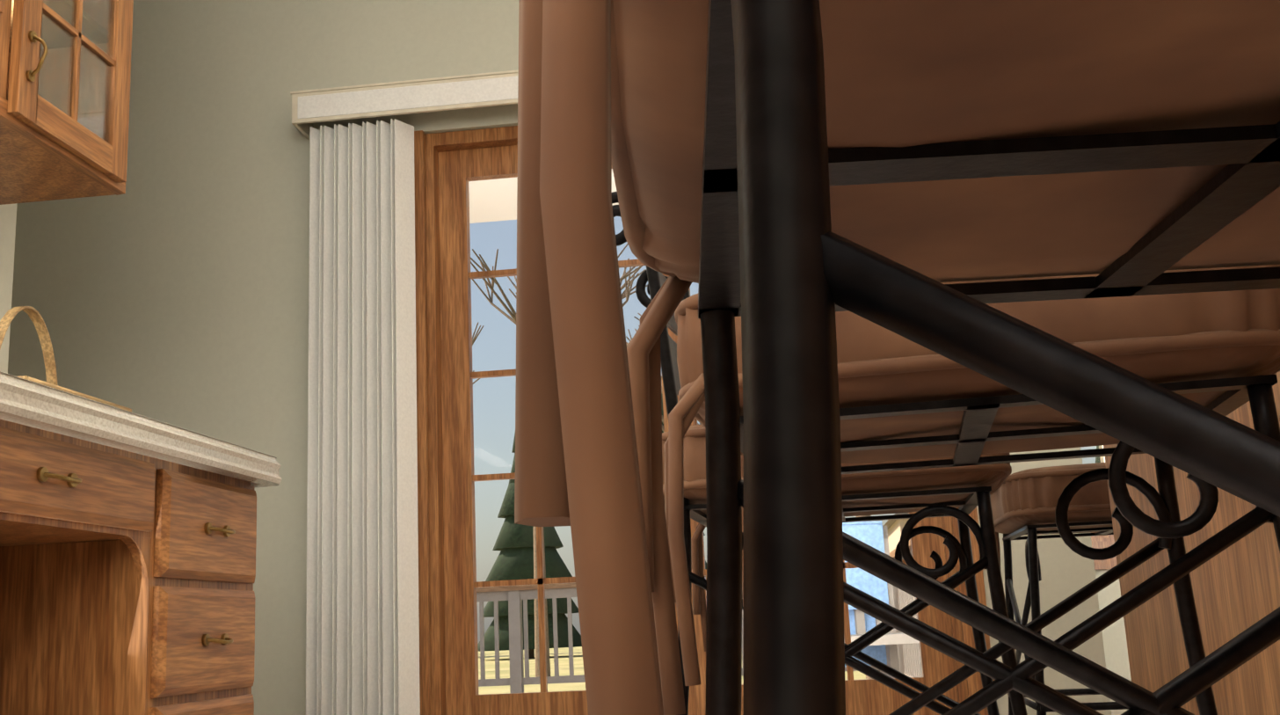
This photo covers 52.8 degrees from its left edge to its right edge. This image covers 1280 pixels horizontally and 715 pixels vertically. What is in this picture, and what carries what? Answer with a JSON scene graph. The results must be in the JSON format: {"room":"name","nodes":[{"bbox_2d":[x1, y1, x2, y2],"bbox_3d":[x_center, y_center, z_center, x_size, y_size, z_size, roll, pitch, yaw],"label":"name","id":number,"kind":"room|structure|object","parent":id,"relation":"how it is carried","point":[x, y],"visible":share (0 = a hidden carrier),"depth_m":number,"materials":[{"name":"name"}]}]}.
{"room":"kitchen","nodes":[
{"label":"kitchen","id":0,"kind":"room"},
{"bbox_2d":[0,203,17,373],"bbox_3d":[-1.756,-0.779,0.539,0.120,2.730,4.850,-4,-12,6],"label":"wall","id":1,"kind":"structure","parent":0,"point":[8,215],"depth_m":2.84,"materials":[{"name":"paint"}]},
{"bbox_2d":[0,0,52,130],"bbox_3d":[-1.342,-0.987,2.078,0.388,1.012,0.728,-4,-12,6],"label":"upper cabinet","id":2,"kind":"object","parent":1,"relation":"attached to","point":[25,25],"depth_m":2.36,"materials":[{"name":"brown wood"}]},
{"bbox_2d":[0,0,133,204],"bbox_3d":[-1.271,-0.872,2.641,0.388,1.012,0.535,-4,-12,6],"label":"upper cabinet","id":3,"kind":"object","parent":1,"relation":"attached to","point":[65,70],"depth_m":2.60,"materials":[{"name":"brown wood"}]},
{"bbox_2d":[468,168,618,223],"bbox_3d":[0.995,-2.002,2.680,8.600,0.290,9.200,-4,-12,6],"label":"ceiling","id":4,"kind":"structure","parent":0,"point":[496,198],"depth_m":7.02,"materials":[{"name":"paint"}]},
{"bbox_2d":[7,0,1112,714],"bbox_3d":[-0.837,-0.034,4.292,4.340,2.730,0.150,-4,-12,6],"label":"wall","id":5,"kind":"structure","parent":0,"point":[169,285],"depth_m":4.37,"materials":[{"name":"paint"}]},
{"bbox_2d":[290,69,518,139],"bbox_3d":[-0.071,-0.884,4.206,2.165,0.110,0.163,-4,-12,6],"label":"valance headrail","id":6,"kind":"object","parent":5,"relation":"attached to","point":[309,107],"visible":0.4,"depth_m":4.21,"materials":[{"name":"beige paint"}]},
{"bbox_2d":[305,118,420,714],"bbox_3d":[-0.878,0.237,4.077,0.332,2.055,0.087,-4,-12,6],"label":"blind stack","id":7,"kind":"object","parent":6,"relation":"hanging from","point":[362,636],"visible":1,"depth_m":4.06,"materials":[{"name":"fabric"}]},
{"bbox_2d":[414,125,993,714],"bbox_3d":[0.128,0.211,4.101,1.768,2.082,0.150,-4,-12,6],"label":"patio door","id":8,"kind":"structure","parent":5,"relation":"in","point":[447,166],"depth_m":4.13,"materials":[{"name":"brown wood"}]},
{"bbox_2d":[1094,569,1131,701],"bbox_3d":[2.027,0.023,5.809,1.629,2.980,0.120,7,-15,-38],"label":"wall","id":9,"kind":"structure","parent":0,"point":[1115,645],"depth_m":5.43,"materials":[{"name":"paint"}]},
{"bbox_2d":[1080,444,1117,569],"bbox_3d":[2.047,0.106,5.771,1.290,1.670,0.169,7,-15,-38],"label":"bay window","id":10,"kind":"structure","parent":9,"relation":"in","point":[1100,541],"depth_m":5.47,"materials":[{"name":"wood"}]},
{"bbox_2d":[1111,709,1127,714],"bbox_3d":[1.127,0.838,2.084,8.600,0.060,9.200,-4,-12,6],"label":"floor","id":11,"kind":"structure","parent":0,"point":[1116,711],"depth_m":5.12,"materials":[{"name":"tile"}]},
{"bbox_2d":[0,370,179,714],"bbox_3d":[-1.152,0.354,1.893,0.618,1.016,0.650,-4,-12,6],"label":"desk","id":12,"kind":"object","parent":11,"relation":"on","point":[127,555],"depth_m":2.16,"materials":[{"name":"brown wood"}]},
{"bbox_2d":[0,305,131,412],"bbox_3d":[-1.202,0.045,2.507,0.257,0.296,0.377,-4,-12,6],"label":"basket","id":13,"kind":"object","parent":12,"relation":"on","point":[40,325],"visible":0.27,"depth_m":2.57,"materials":[{"name":"beige wicker"}]},
{"bbox_2d":[172,427,277,714],"bbox_3d":[-1.086,0.462,2.420,0.618,1.016,0.435,-4,-12,6],"label":"base cabinet","id":14,"kind":"object","parent":11,"relation":"on","point":[214,636],"depth_m":2.38,"materials":[{"name":"brown wood"}]},
{"bbox_2d":[611,191,1027,714],"bbox_3d":[0.287,0.280,1.871,0.637,1.021,0.482,-5,-12,9],"label":"stool","id":15,"kind":"object","parent":11,"relation":"on","point":[960,492],"visible":0.33,"depth_m":1.69,"materials":[{"name":"metal"}]},
{"bbox_2d":[514,0,1279,714],"bbox_3d":[0.229,-0.019,0.434,0.637,1.021,0.482,-3,-12,1],"label":"stool","id":16,"kind":"object","parent":11,"relation":"on","point":[792,178],"visible":1,"depth_m":0.36,"materials":[{"name":"metal"}]},
{"bbox_2d":[664,264,1279,714],"bbox_3d":[0.302,0.127,1.150,0.637,1.021,0.482,-5,-12,11],"label":"stool","id":17,"kind":"object","parent":11,"relation":"on","point":[905,398],"visible":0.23,"depth_m":0.96,"materials":[{"name":"metal"}]},
{"bbox_2d":[988,462,1128,714],"bbox_3d":[0.972,0.401,2.603,0.482,1.021,0.637,-4,-12,8],"label":"stool","id":18,"kind":"object","parent":11,"relation":"on","point":[1024,502],"visible":0.25,"depth_m":2.44,"materials":[{"name":"metal"}]},
{"bbox_2d":[1103,370,1279,714],"bbox_3d":[0.931,-0.065,0.030,0.874,0.880,4.000,-4,-12,6],"label":"kitchen island","id":19,"kind":"object","parent":11,"relation":"on","point":[1236,588],"depth_m":1.49,"materials":[{"name":"brown wood"}]},
{"label":"outside","id":20,"kind":"structure","parent":0,"visible":0},
{"bbox_2d":[478,646,865,694],"bbox_3d":[13.316,15.260,69.026,170.000,0.100,135.100,-4,-12,6],"label":"ground","id":21,"kind":"structure","parent":20,"point":[563,662],"depth_m":45.41,"materials":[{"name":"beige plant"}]},
{"bbox_2d":[470,218,879,678],"bbox_3d":[33.807,0.496,38.633,94.348,14.637,35.023,-4,-12,6],"label":"bare trees","id":22,"kind":"object","parent":21,"relation":"on","point":[628,290],"depth_m":37.50,"materials":[{"name":"brown plant"}]},
{"bbox_2d":[477,375,1100,658],"bbox_3d":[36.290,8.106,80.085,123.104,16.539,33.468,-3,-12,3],"label":"conifer","id":23,"kind":"object","parent":21,"relation":"on","point":[503,570],"depth_m":68.29,"materials":[{"name":"green plant"}]},
{"bbox_2d":[883,512,909,552],"bbox_3d":[15.809,8.657,59.314,8.800,8.800,8.600,-4,-12,6],"label":"neighbouring house","id":24,"kind":"structure","parent":21,"relation":"on","point":[895,530],"depth_m":58.96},
{"bbox_3d":[-1.855,2.628,7.676,7.205,0.795,7.220,-4,-12,6],"label":"deck","id":25,"kind":"object","parent":21,"relation":"on","visible":0},
{"bbox_2d":[476,575,877,692],"bbox_3d":[-1.466,2.478,11.226,7.215,0.920,0.140,-4,-12,6],"label":"deck railing","id":26,"kind":"object","parent":25,"relation":"on","point":[517,678],"depth_m":11.16,"materials":[{"name":"paint"}]},
{"bbox_2d":[842,520,919,677],"bbox_3d":[0.949,1.161,5.534,0.520,0.940,0.555,0,-12,-13],"label":"window","id":27,"kind":"structure","parent":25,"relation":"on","point":[858,530],"depth_m":5.80,"materials":[{"name":"glass"}]},
{"bbox_2d":[877,538,922,676],"bbox_3d":[1.763,1.782,8.624,0.140,0.920,4.350,-4,-12,6],"label":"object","id":28,"kind":"object","parent":25,"relation":"on","point":[906,662],"depth_m":8.22,"materials":[{"name":"paint"}]}
]}

